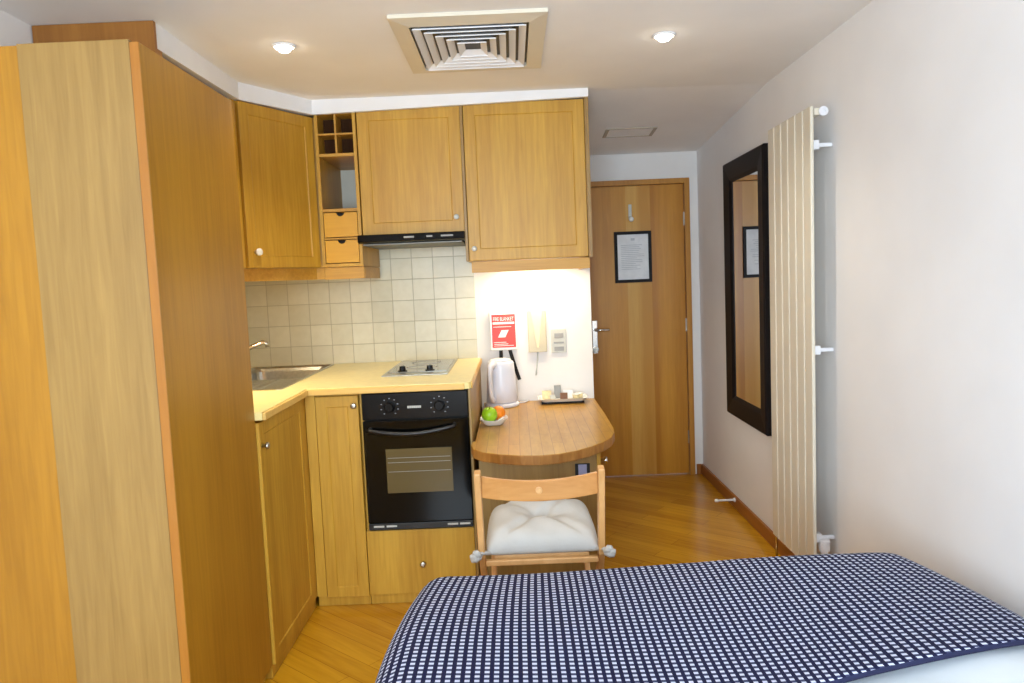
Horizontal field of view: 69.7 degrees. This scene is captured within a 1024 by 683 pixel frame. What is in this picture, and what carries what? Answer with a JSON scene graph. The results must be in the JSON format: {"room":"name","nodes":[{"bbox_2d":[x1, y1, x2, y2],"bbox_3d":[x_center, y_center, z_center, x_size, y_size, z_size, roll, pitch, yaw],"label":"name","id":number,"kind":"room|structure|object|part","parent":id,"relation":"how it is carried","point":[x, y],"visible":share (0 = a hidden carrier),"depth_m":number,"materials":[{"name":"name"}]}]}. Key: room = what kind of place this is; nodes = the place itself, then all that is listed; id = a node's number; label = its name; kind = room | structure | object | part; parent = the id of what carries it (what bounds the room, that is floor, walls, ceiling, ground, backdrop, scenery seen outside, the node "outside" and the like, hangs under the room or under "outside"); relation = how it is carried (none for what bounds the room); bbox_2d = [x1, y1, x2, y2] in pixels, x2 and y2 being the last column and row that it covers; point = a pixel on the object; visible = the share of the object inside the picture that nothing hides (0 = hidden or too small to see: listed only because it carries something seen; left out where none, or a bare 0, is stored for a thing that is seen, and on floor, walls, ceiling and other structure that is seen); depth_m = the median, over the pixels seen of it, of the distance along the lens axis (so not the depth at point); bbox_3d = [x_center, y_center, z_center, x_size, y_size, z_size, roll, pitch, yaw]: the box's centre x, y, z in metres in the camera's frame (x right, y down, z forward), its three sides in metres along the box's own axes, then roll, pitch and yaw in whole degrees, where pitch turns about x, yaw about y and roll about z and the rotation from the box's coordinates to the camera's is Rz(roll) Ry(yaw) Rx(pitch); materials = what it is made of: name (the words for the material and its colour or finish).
{"room":"studio apartment","nodes":[
{"label":"studio apartment","id":0,"kind":"room"},
{"bbox_2d":[0,9,32,45],"bbox_3d":[-1.588,0.123,1.733,0.100,2.400,6.830,-2,5,0],"label":"wall","id":1,"kind":"structure","parent":0,"point":[13,31],"depth_m":2.33,"materials":[{"name":"white paint"}]},
{"bbox_2d":[232,102,245,267],"bbox_3d":[-1.363,-0.610,2.851,0.380,0.774,0.670,-2,5,0],"label":"panel","id":2,"kind":"object","parent":1,"relation":"attached to","point":[233,105],"visible":0.04,"depth_m":3.16,"materials":[{"name":"brown wood"}]},
{"bbox_2d":[245,246,477,366],"bbox_3d":[-0.875,-0.255,4.090,1.335,0.800,0.008,-2,5,0],"label":"tiled wall","id":3,"kind":"structure","parent":0,"point":[421,305],"depth_m":4.09,"materials":[{"name":"beige tile"}]},
{"bbox_2d":[229,99,324,281],"bbox_3d":[-1.250,-0.687,3.616,0.606,0.786,0.862,-2,5,0],"label":"upper cabinet","id":4,"kind":"object","parent":3,"relation":"attached to","point":[277,151],"visible":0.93,"depth_m":3.38,"materials":[{"name":"brown wood"}]},
{"bbox_3d":[-1.125,-0.396,3.256,0.030,0.034,0.034,0,6,30],"label":"knob","id":5,"kind":"part","parent":4,"relation":"part of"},
{"bbox_2d":[0,0,872,155],"bbox_3d":[-0.178,-1.085,1.630,3.020,0.296,6.830,-2,5,0],"label":"ceiling","id":6,"kind":"structure","parent":0,"point":[687,86],"depth_m":2.85,"materials":[{"name":"paint"}]},
{"bbox_2d":[272,42,295,52],"bbox_3d":[-0.846,-1.085,2.729,0.088,0.023,0.088,-2,5,0],"label":"recessed light","id":7,"kind":"object","parent":6,"relation":"in","point":[283,47],"visible":1,"depth_m":2.71,"materials":[{"name":"white"}]},
{"bbox_3d":[-0.846,-1.084,2.729,0.060,0.021,0.060,-2,5,0],"label":"bulb","id":8,"kind":"part","parent":7,"relation":"part of","materials":[{"name":"white glass"}]},
{"bbox_2d":[387,8,547,73],"bbox_3d":[-0.149,-1.118,2.787,0.540,0.026,0.660,-2,5,0],"label":"ceiling vent","id":9,"kind":"object","parent":6,"relation":"in","point":[511,39],"visible":1,"depth_m":2.70,"materials":[{"name":"white metal"}]},
{"bbox_2d":[602,127,657,137],"bbox_3d":[0.699,-1.245,4.375,0.300,0.018,0.190,-2,5,0],"label":"access hatch","id":10,"kind":"object","parent":6,"relation":"attached to","point":[638,131],"visible":1,"depth_m":4.37,"materials":[{"name":"paint"}]},
{"bbox_2d":[652,31,675,41],"bbox_3d":[0.577,-1.150,2.786,0.088,0.023,0.088,-2,5,0],"label":"recessed light","id":11,"kind":"object","parent":6,"relation":"in","point":[663,36],"visible":1,"depth_m":2.77,"materials":[{"name":"white"}]},
{"bbox_3d":[0.577,-1.149,2.786,0.060,0.021,0.060,-2,5,0],"label":"bulb","id":12,"kind":"part","parent":11,"relation":"part of","materials":[{"name":"white glass"}]},
{"bbox_2d":[264,473,780,682],"bbox_3d":[-0.077,1.306,1.831,3.020,0.100,6.830,-2,5,0],"label":"floor","id":13,"kind":"structure","parent":0,"point":[658,519],"depth_m":3.74,"materials":[{"name":"brown wood"}]},
{"bbox_2d":[0,20,271,682],"bbox_3d":[-1.221,0.115,2.252,0.620,2.298,0.623,-2,5,0],"label":"wardrobe","id":14,"kind":"object","parent":13,"relation":"on","point":[131,157],"depth_m":1.98,"materials":[{"name":"brown wood"}]},
{"bbox_3d":[-1.374,0.269,1.973,0.304,2.050,0.016,-2,5,0],"label":"tall panel","id":15,"kind":"part","parent":14,"relation":"part of","materials":[{"name":"brown wood"}]},
{"bbox_3d":[-1.373,-0.926,2.450,0.400,0.246,0.055,-2,5,0],"label":"cornice","id":16,"kind":"part","parent":14,"relation":"part of","materials":[{"name":"brown wood"}]},
{"bbox_3d":[-1.078,0.256,1.968,0.287,2.052,0.020,-2,5,0],"label":"panel","id":17,"kind":"part","parent":14,"relation":"part of","materials":[{"name":"brown wood"}]},
{"bbox_3d":[-0.919,0.205,2.261,0.024,1.992,0.621,-2,5,0],"label":"door","id":18,"kind":"part","parent":14,"relation":"part of","materials":[{"name":"brown wood"}]},
{"bbox_2d":[255,398,317,678],"bbox_3d":[-1.171,0.737,2.916,0.651,0.944,0.590,-2,5,0],"label":"base cabinet","id":19,"kind":"object","parent":13,"relation":"on","point":[281,439],"visible":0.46,"depth_m":2.85,"materials":[{"name":"brown wood"}]},
{"bbox_3d":[-0.875,0.371,2.611,0.026,0.026,0.026,-2,5,0],"label":"knob","id":20,"kind":"part","parent":19,"relation":"part of","materials":[{"name":"metal"}]},
{"bbox_3d":[-0.885,0.678,3.180,0.020,0.894,0.047,-2,5,0],"label":"corner post","id":21,"kind":"part","parent":19,"relation":"part of","materials":[{"name":"brown wood"}]},
{"bbox_2d":[305,394,371,605],"bbox_3d":[-0.756,0.661,3.616,0.230,0.944,0.906,-2,5,0],"label":"base cabinet","id":22,"kind":"object","parent":13,"relation":"on","point":[333,422],"visible":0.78,"depth_m":3.19,"materials":[{"name":"brown wood"}]},
{"bbox_3d":[-0.677,0.275,3.142,0.026,0.026,0.026,-2,5,0],"label":"knob","id":23,"kind":"part","parent":22,"relation":"part of","materials":[{"name":"metal"}]},
{"bbox_2d":[359,369,481,603],"bbox_3d":[-0.399,0.642,3.659,0.481,0.944,0.996,-2,5,0],"label":"base cabinet","id":24,"kind":"object","parent":13,"relation":"on","point":[401,562],"visible":0.42,"depth_m":3.21,"materials":[{"name":"brown wood"}]},
{"bbox_2d":[251,358,481,420],"bbox_3d":[-0.843,0.198,3.349,1.348,0.029,1.541,-2,5,0],"label":"countertop","id":25,"kind":"structure","parent":24,"relation":"on","point":[344,378],"depth_m":3.21,"materials":[{"name":"yellow laminate"}]},
{"bbox_2d":[249,340,268,349],"bbox_3d":[-1.336,0.080,3.694,0.226,0.183,0.056,-3,5,-9],"label":"tap","id":26,"kind":"object","parent":25,"relation":"on","point":[257,344],"visible":0.23,"depth_m":3.70,"materials":[{"name":"silver metal"}]},
{"bbox_2d":[251,364,333,390],"bbox_3d":[-1.206,0.250,3.610,0.455,0.154,0.950,-2,5,0],"label":"sink","id":27,"kind":"object","parent":25,"relation":"in","point":[271,378],"visible":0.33,"depth_m":4.04,"materials":[{"name":"metal"}]},
{"bbox_2d":[381,359,457,376],"bbox_3d":[-0.455,0.116,3.743,0.310,0.034,0.640,-2,5,0],"label":"cooktop","id":28,"kind":"object","parent":25,"relation":"in","point":[435,366],"visible":1,"depth_m":3.63,"materials":[{"name":"metal"}]},
{"bbox_3d":[-0.531,0.131,3.564,0.048,0.026,0.048,-2,5,0],"label":"knob","id":29,"kind":"part","parent":28,"relation":"part of","materials":[{"name":"black plastic"}]},
{"bbox_3d":[-0.455,0.123,3.787,0.284,0.002,0.525,-2,5,0],"label":"glass","id":30,"kind":"part","parent":28,"relation":"part of","materials":[{"name":"grey"}]},
{"bbox_3d":[-0.399,0.125,3.563,0.048,0.026,0.048,-2,5,0],"label":"knob","id":31,"kind":"part","parent":28,"relation":"part of","materials":[{"name":"black plastic"}]},
{"bbox_2d":[361,389,473,530],"bbox_3d":[-0.405,0.493,3.390,0.453,0.597,0.566,-2,5,0],"label":"oven","id":32,"kind":"object","parent":24,"relation":"in","point":[417,449],"visible":0.98,"depth_m":3.15,"materials":[{"name":"black metal"}]},
{"bbox_3d":[-0.522,0.281,3.120,0.048,0.048,0.029,-2,5,0],"label":"knob","id":33,"kind":"part","parent":32,"relation":"part of","materials":[{"name":"black plastic"}]},
{"bbox_3d":[-0.425,0.376,3.120,0.378,0.046,0.047,-2,5,0],"label":"handle","id":34,"kind":"part","parent":32,"relation":"part of","materials":[{"name":"black metal"}]},
{"bbox_3d":[-0.415,0.271,3.146,0.453,0.114,0.023,-2,5,0],"label":"control panel","id":35,"kind":"part","parent":32,"relation":"part of","materials":[{"name":"black ceramic"}]},
{"bbox_3d":[-0.309,0.272,3.119,0.048,0.048,0.029,-2,5,0],"label":"knob","id":36,"kind":"part","parent":32,"relation":"part of","materials":[{"name":"black plastic"}]},
{"bbox_3d":[-0.394,0.959,3.222,0.469,0.286,0.020,-2,5,0],"label":"drawer","id":37,"kind":"part","parent":24,"relation":"part of","materials":[{"name":"brown wood"}]},
{"bbox_3d":[-0.387,0.969,3.200,0.026,0.026,0.026,-2,5,0],"label":"knob","id":38,"kind":"part","parent":24,"relation":"part of","materials":[{"name":"metal"}]},
{"bbox_3d":[-0.164,0.632,3.670,0.010,0.944,0.972,-2,5,0],"label":"panel","id":39,"kind":"part","parent":24,"relation":"part of","materials":[{"name":"brown wood"}]},
{"bbox_2d":[474,465,604,575],"bbox_3d":[0.105,0.792,2.655,0.430,0.784,0.442,-2,5,0],"label":"folding chair","id":40,"kind":"object","parent":13,"relation":"on","point":[591,483],"visible":0.62,"depth_m":2.46,"materials":[{"name":"brown wood"}]},
{"bbox_3d":[-0.062,0.969,2.685,0.020,0.441,0.412,-2,5,0],"label":"leg","id":41,"kind":"part","parent":40,"relation":"part of","materials":[{"name":"brown wood"}]},
{"bbox_3d":[0.103,0.745,2.500,0.382,0.019,0.022,-2,5,0],"label":"seat rail","id":42,"kind":"part","parent":40,"relation":"part of","materials":[{"name":"brown wood"}]},
{"bbox_2d":[470,499,615,562],"bbox_3d":[0.102,0.656,2.648,0.492,0.125,0.400,-2,5,0],"label":"seat cushion","id":43,"kind":"object","parent":40,"relation":"on","point":[564,525],"visible":0.96,"depth_m":2.54,"materials":[{"name":"white fabric"}]},
{"bbox_3d":[0.287,0.954,2.684,0.020,0.441,0.412,-2,5,0],"label":"leg","id":44,"kind":"part","parent":40,"relation":"part of","materials":[{"name":"brown wood"}]},
{"bbox_2d":[479,453,607,574],"bbox_3d":[0.151,0.748,3.714,0.575,0.678,0.902,-2,5,0],"label":"base cabinet","id":45,"kind":"object","parent":13,"relation":"on","point":[586,465],"visible":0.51,"depth_m":3.26,"materials":[{"name":"brown wood"}]},
{"bbox_2d":[471,398,614,464],"bbox_3d":[0.147,0.405,3.487,0.633,0.040,1.297,-2,5,0],"label":"table","id":46,"kind":"object","parent":45,"relation":"on","point":[533,432],"visible":0.95,"depth_m":3.20,"materials":[{"name":"brown wood"}]},
{"bbox_2d":[480,415,507,425],"bbox_3d":[-0.086,0.377,3.484,0.132,0.034,0.132,-2,5,0],"label":"dish","id":47,"kind":"object","parent":46,"relation":"on","point":[500,422],"visible":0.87,"depth_m":3.44,"materials":[{"name":"white ceramic"}]},
{"bbox_2d":[482,407,496,420],"bbox_3d":[-0.106,0.343,3.462,0.074,0.081,0.075,-2,5,0],"label":"apple","id":48,"kind":"object","parent":47,"relation":"in","point":[489,413],"visible":0.89,"depth_m":3.44,"materials":[{"name":"green food"}]},
{"bbox_2d":[494,406,504,419],"bbox_3d":[-0.065,0.342,3.521,0.068,0.068,0.068,-2,5,0],"label":"orange","id":49,"kind":"object","parent":47,"relation":"in","point":[500,410],"visible":0.69,"depth_m":3.50,"materials":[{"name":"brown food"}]},
{"bbox_2d":[485,358,528,407],"bbox_3d":[-0.017,0.217,3.997,0.272,0.260,0.186,-4,5,-15],"label":"kettle","id":50,"kind":"object","parent":46,"relation":"on","point":[501,379],"visible":0.98,"depth_m":3.92,"materials":[{"name":"plastic"}]},
{"bbox_3d":[-0.102,0.215,3.908,0.036,0.231,0.078,0,5,28],"label":"handle","id":51,"kind":"part","parent":50,"relation":"part of","materials":[{"name":"white plastic"}]},
{"bbox_3d":[-0.062,0.098,3.977,0.120,0.014,0.120,-2,5,0],"label":"lid","id":52,"kind":"part","parent":50,"relation":"part of","materials":[{"name":"white plastic"}]},
{"bbox_2d":[537,394,587,403],"bbox_3d":[0.277,0.318,4.035,0.272,0.030,0.162,-2,5,0],"label":"tray","id":53,"kind":"object","parent":46,"relation":"on","point":[557,400],"visible":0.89,"depth_m":3.99,"materials":[{"name":"white plastic"}]},
{"bbox_2d":[542,391,550,399],"bbox_3d":[0.191,0.294,4.042,0.050,0.046,0.021,-2,5,0],"label":"sachet","id":54,"kind":"object","parent":53,"relation":"on","point":[545,394],"visible":0.9,"depth_m":4.04,"materials":[{"name":"yellow paper"}]},
{"bbox_2d":[554,385,560,397],"bbox_3d":[0.253,0.277,4.064,0.038,0.071,0.020,-3,5,-8],"label":"sachet","id":55,"kind":"object","parent":53,"relation":"on","point":[557,388],"visible":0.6,"depth_m":4.06,"materials":[{"name":"grey paper"}]},
{"bbox_2d":[560,393,567,398],"bbox_3d":[0.283,0.298,4.011,0.040,0.036,0.019,-2,5,6],"label":"sachet","id":56,"kind":"object","parent":53,"relation":"on","point":[562,395],"visible":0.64,"depth_m":4.01,"materials":[{"name":"red paper"}]},
{"bbox_2d":[563,390,572,397],"bbox_3d":[0.311,0.289,4.055,0.055,0.044,0.018,-3,5,-5],"label":"sachet","id":57,"kind":"object","parent":53,"relation":"on","point":[570,392],"visible":0.72,"depth_m":4.05,"materials":[{"name":"paper"}]},
{"bbox_2d":[572,393,578,398],"bbox_3d":[0.349,0.300,4.022,0.041,0.028,0.042,-2,5,0],"label":"pot","id":58,"kind":"object","parent":53,"relation":"on","point":[575,395],"visible":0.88,"depth_m":4.01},
{"bbox_2d":[575,463,589,475],"bbox_3d":[0.312,0.567,3.254,0.066,0.053,0.007,-2,5,0],"label":"socket","id":59,"kind":"object","parent":45,"relation":"attached to","point":[580,468],"depth_m":3.25,"materials":[{"name":"white plastic"}]},
{"bbox_3d":[0.395,0.712,3.699,0.018,0.612,0.845,-2,5,0],"label":"door","id":60,"kind":"part","parent":45,"relation":"part of","materials":[{"name":"brown wood"}]},
{"bbox_3d":[0.411,0.532,3.300,0.034,0.032,0.032,-2,5,0],"label":"knob","id":61,"kind":"part","parent":45,"relation":"part of","materials":[{"name":"silver metal"}]},
{"bbox_3d":[0.459,1.034,1.185,1.370,0.505,1.970,-2,5,0],"label":"bed","id":62,"kind":"object","parent":13,"relation":"on","visible":0},
{"bbox_2d":[375,552,1023,682],"bbox_3d":[0.471,0.853,1.824,1.554,0.408,0.735,-2,5,0],"label":"duvet","id":63,"kind":"object","parent":62,"relation":"on","point":[846,617],"visible":0.95,"depth_m":1.75,"materials":[{"name":"blue fabric"}]},
{"bbox_2d":[847,645,1023,682],"bbox_3d":[0.466,0.852,1.019,1.517,0.222,1.611,-2,5,0],"label":"sheet","id":64,"kind":"object","parent":62,"relation":"on","point":[1003,665],"visible":0.16,"depth_m":1.54,"materials":[{"name":"white fabric"}]},
{"bbox_2d":[474,268,593,410],"bbox_3d":[-0.545,-0.139,4.570,1.980,2.360,0.930,-2,5,0],"label":"wall","id":65,"kind":"structure","parent":0,"point":[565,294],"depth_m":4.11,"materials":[{"name":"white paint"}]},
{"bbox_2d":[313,113,379,279],"bbox_3d":[-0.846,-0.735,3.817,0.201,0.818,0.448,-2,5,0],"label":"open shelf unit","id":66,"kind":"object","parent":65,"relation":"attached to","point":[336,141],"visible":0.83,"depth_m":3.62,"materials":[{"name":"brown wood"}]},
{"bbox_2d":[319,153,354,169],"bbox_3d":[-0.854,-0.927,3.799,0.169,0.015,0.440,-2,5,0],"label":"shelf","id":67,"kind":"object","parent":66,"relation":"attached to","point":[335,161],"depth_m":3.69,"materials":[{"name":"brown wood"}]},
{"bbox_2d":[323,208,357,216],"bbox_3d":[-0.843,-0.662,3.821,0.169,0.016,0.440,-2,5,0],"label":"shelf","id":68,"kind":"object","parent":66,"relation":"attached to","point":[327,212],"depth_m":3.60,"materials":[{"name":"brown wood"}]},
{"bbox_3d":[-0.840,-0.586,3.756,0.163,0.118,0.299,-2,5,0],"label":"drawer","id":69,"kind":"part","parent":66,"relation":"part of","materials":[{"name":"brown wood"}]},
{"bbox_2d":[325,237,357,240],"bbox_3d":[-0.837,-0.525,3.833,0.169,0.008,0.440,-2,5,0],"label":"shelf","id":70,"kind":"object","parent":66,"relation":"attached to","point":[326,238],"depth_m":3.61,"materials":[{"name":"brown wood"}]},
{"bbox_3d":[-0.835,-0.456,3.767,0.163,0.110,0.299,-2,5,0],"label":"drawer","id":71,"kind":"part","parent":66,"relation":"part of","materials":[{"name":"brown wood"}]},
{"bbox_2d":[155,23,587,115],"bbox_3d":[-0.767,-1.105,3.243,2.202,0.095,0.854,-6,6,-35],"label":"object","id":72,"kind":"structure","parent":65,"relation":"attached to","point":[174,50],"depth_m":3.52,"materials":[{"name":"white paint"}]},
{"bbox_2d":[356,106,471,262],"bbox_3d":[-0.486,-0.779,3.800,0.518,0.758,0.474,-2,5,0],"label":"upper cabinet","id":73,"kind":"object","parent":65,"relation":"attached to","point":[412,161],"visible":0.87,"depth_m":3.59,"materials":[{"name":"brown wood"}]},
{"bbox_2d":[357,231,464,249],"bbox_3d":[-0.490,-0.521,3.808,0.519,0.051,0.501,-2,5,0],"label":"hood","id":74,"kind":"object","parent":73,"relation":"attached to","point":[455,238],"visible":0.89,"depth_m":3.57,"materials":[{"name":"black metal"}]},
{"bbox_2d":[489,311,520,379],"bbox_3d":[-0.037,0.026,4.099,0.163,0.389,0.034,-2,5,0],"label":"blanket","id":75,"kind":"object","parent":65,"relation":"attached to","point":[503,324],"visible":1,"depth_m":4.08,"materials":[{"name":"red fabric"}]},
{"bbox_3d":[-0.046,-0.058,4.077,0.131,0.184,0.001,-2,5,0],"label":"label panel","id":76,"kind":"part","parent":75,"relation":"part of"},
{"bbox_2d":[462,97,592,272],"bbox_3d":[0.079,-0.780,3.799,0.610,0.827,0.474,-2,5,0],"label":"upper cabinet","id":77,"kind":"object","parent":65,"relation":"attached to","point":[527,163],"visible":0.98,"depth_m":3.59,"materials":[{"name":"brown wood"}]},
{"bbox_3d":[0.372,-0.819,3.803,0.020,0.774,0.460,-2,5,0],"label":"panel","id":78,"kind":"part","parent":77,"relation":"part of","materials":[{"name":"brown wood"}]},
{"bbox_2d":[527,310,546,374],"bbox_3d":[0.143,0.009,4.104,0.103,0.364,0.019,-2,5,0],"label":"phone","id":79,"kind":"object","parent":65,"relation":"attached to","point":[537,337],"visible":1,"depth_m":4.09,"materials":[{"name":"beige plastic"}]},
{"bbox_3d":[0.140,-0.057,4.106,0.103,0.233,0.005,-2,5,0],"label":"plate","id":80,"kind":"part","parent":79,"relation":"part of","materials":[{"name":"beige plastic"}]},
{"bbox_2d":[551,329,565,352],"bbox_3d":[0.261,-0.003,4.107,0.083,0.132,0.012,-2,5,0],"label":"wall socket","id":81,"kind":"object","parent":65,"relation":"attached to","point":[558,336],"visible":1,"depth_m":4.10,"materials":[{"name":"grey plastic"}]},
{"bbox_2d":[590,151,702,473],"bbox_3d":[-0.123,-0.169,5.084,2.820,2.300,0.100,-2,5,0],"label":"wall","id":82,"kind":"structure","parent":0,"point":[663,165],"depth_m":4.95,"materials":[{"name":"white paint"}]},
{"bbox_2d":[590,177,695,476],"bbox_3d":[0.872,-0.076,5.058,0.722,2.036,0.164,-2,5,0],"label":"door","id":83,"kind":"structure","parent":82,"relation":"in","point":[642,333],"depth_m":5.04,"materials":[{"name":"brown wood"}]},
{"bbox_3d":[0.570,-0.030,5.046,0.038,0.230,0.008,-2,5,0],"label":"handle plate","id":84,"kind":"part","parent":83,"relation":"part of","materials":[{"name":"silver metal"}]},
{"bbox_3d":[0.610,-0.079,5.008,0.101,0.020,0.064,-2,5,0],"label":"lever","id":85,"kind":"part","parent":83,"relation":"part of","materials":[{"name":"silver metal"}]},
{"bbox_2d":[628,204,633,221],"bbox_3d":[0.799,-0.865,4.945,0.034,0.119,0.064,-2,5,0],"label":"hook","id":86,"kind":"object","parent":83,"relation":"attached to","point":[631,218],"visible":1,"depth_m":4.97,"materials":[{"name":"silver metal"}]},
{"bbox_3d":[0.798,-0.877,4.974,0.022,0.100,0.005,-2,5,0],"label":"hook plate","id":87,"kind":"part","parent":86,"relation":"part of","materials":[{"name":"silver metal"}]},
{"bbox_2d":[614,231,651,282],"bbox_3d":[0.823,-0.574,4.995,0.252,0.346,0.013,-2,5,0],"label":"framed notice","id":88,"kind":"object","parent":83,"relation":"attached to","point":[632,249],"visible":1,"depth_m":5.00,"materials":[{"name":"paper"}]},
{"bbox_2d":[697,464,700,473],"bbox_3d":[1.301,0.887,5.114,0.030,0.072,0.012,-2,5,0],"label":"baseboard","id":89,"kind":"structure","parent":82,"relation":"attached to","point":[698,465],"depth_m":5.11,"materials":[{"name":"brown wood"}]},
{"bbox_2d":[697,0,1023,617],"bbox_3d":[1.329,0.001,1.720,0.100,2.400,6.830,-2,5,0],"label":"wall","id":90,"kind":"structure","parent":0,"point":[919,186],"depth_m":2.36,"materials":[{"name":"white paint"}]},
{"bbox_2d":[714,498,735,501],"bbox_3d":[1.255,0.935,4.332,0.120,0.027,0.028,-2,5,0],"label":"door stop","id":91,"kind":"object","parent":90,"relation":"attached to","point":[733,499],"visible":1,"depth_m":4.33,"materials":[{"name":"white plastic"}]},
{"bbox_2d":[723,143,771,435],"bbox_3d":[1.263,-0.273,3.980,0.029,1.449,0.680,-2,5,0],"label":"mirror","id":92,"kind":"object","parent":90,"relation":"attached to","point":[745,177],"visible":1,"depth_m":3.94,"materials":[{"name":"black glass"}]},
{"bbox_3d":[1.272,-0.274,3.979,0.008,1.219,0.450,-2,5,0],"label":"glass","id":93,"kind":"part","parent":92,"relation":"part of","materials":[{"name":"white mirror"}]},
{"bbox_2d":[701,464,794,555],"bbox_3d":[1.321,1.162,1.817,0.015,0.072,6.630,-2,5,0],"label":"baseboard","id":94,"kind":"structure","parent":90,"relation":"attached to","point":[751,517],"depth_m":4.11,"materials":[{"name":"brown wood"}]},
{"bbox_2d":[768,106,833,556],"bbox_3d":[1.239,0.073,3.175,0.097,2.018,0.537,-2,5,0],"label":"radiator","id":95,"kind":"object","parent":90,"relation":"attached to","point":[792,144],"visible":0.91,"depth_m":3.09,"materials":[{"name":"beige metal"}]},
{"bbox_3d":[1.195,-0.019,3.344,0.014,1.860,0.072,-2,5,0],"label":"panel","id":96,"kind":"part","parent":95,"relation":"part of","materials":[{"name":"white metal"}]},
{"bbox_3d":[1.195,-0.012,3.264,0.014,1.860,0.072,-2,5,0],"label":"panel","id":97,"kind":"part","parent":95,"relation":"part of","materials":[{"name":"white metal"}]},
{"bbox_3d":[1.195,-0.005,3.184,0.014,1.860,0.072,-2,5,0],"label":"panel","id":98,"kind":"part","parent":95,"relation":"part of","materials":[{"name":"white metal"}]},
{"bbox_3d":[1.195,0.001,3.104,0.014,1.860,0.072,-2,5,0],"label":"panel","id":99,"kind":"part","parent":95,"relation":"part of","materials":[{"name":"white metal"}]},
{"bbox_3d":[1.194,0.008,3.025,0.014,1.860,0.072,-2,5,0],"label":"panel","id":100,"kind":"part","parent":95,"relation":"part of","materials":[{"name":"white metal"}]},
{"bbox_3d":[1.194,0.015,2.945,0.014,1.860,0.072,-2,5,0],"label":"panel","id":101,"kind":"part","parent":95,"relation":"part of","materials":[{"name":"white metal"}]}
]}

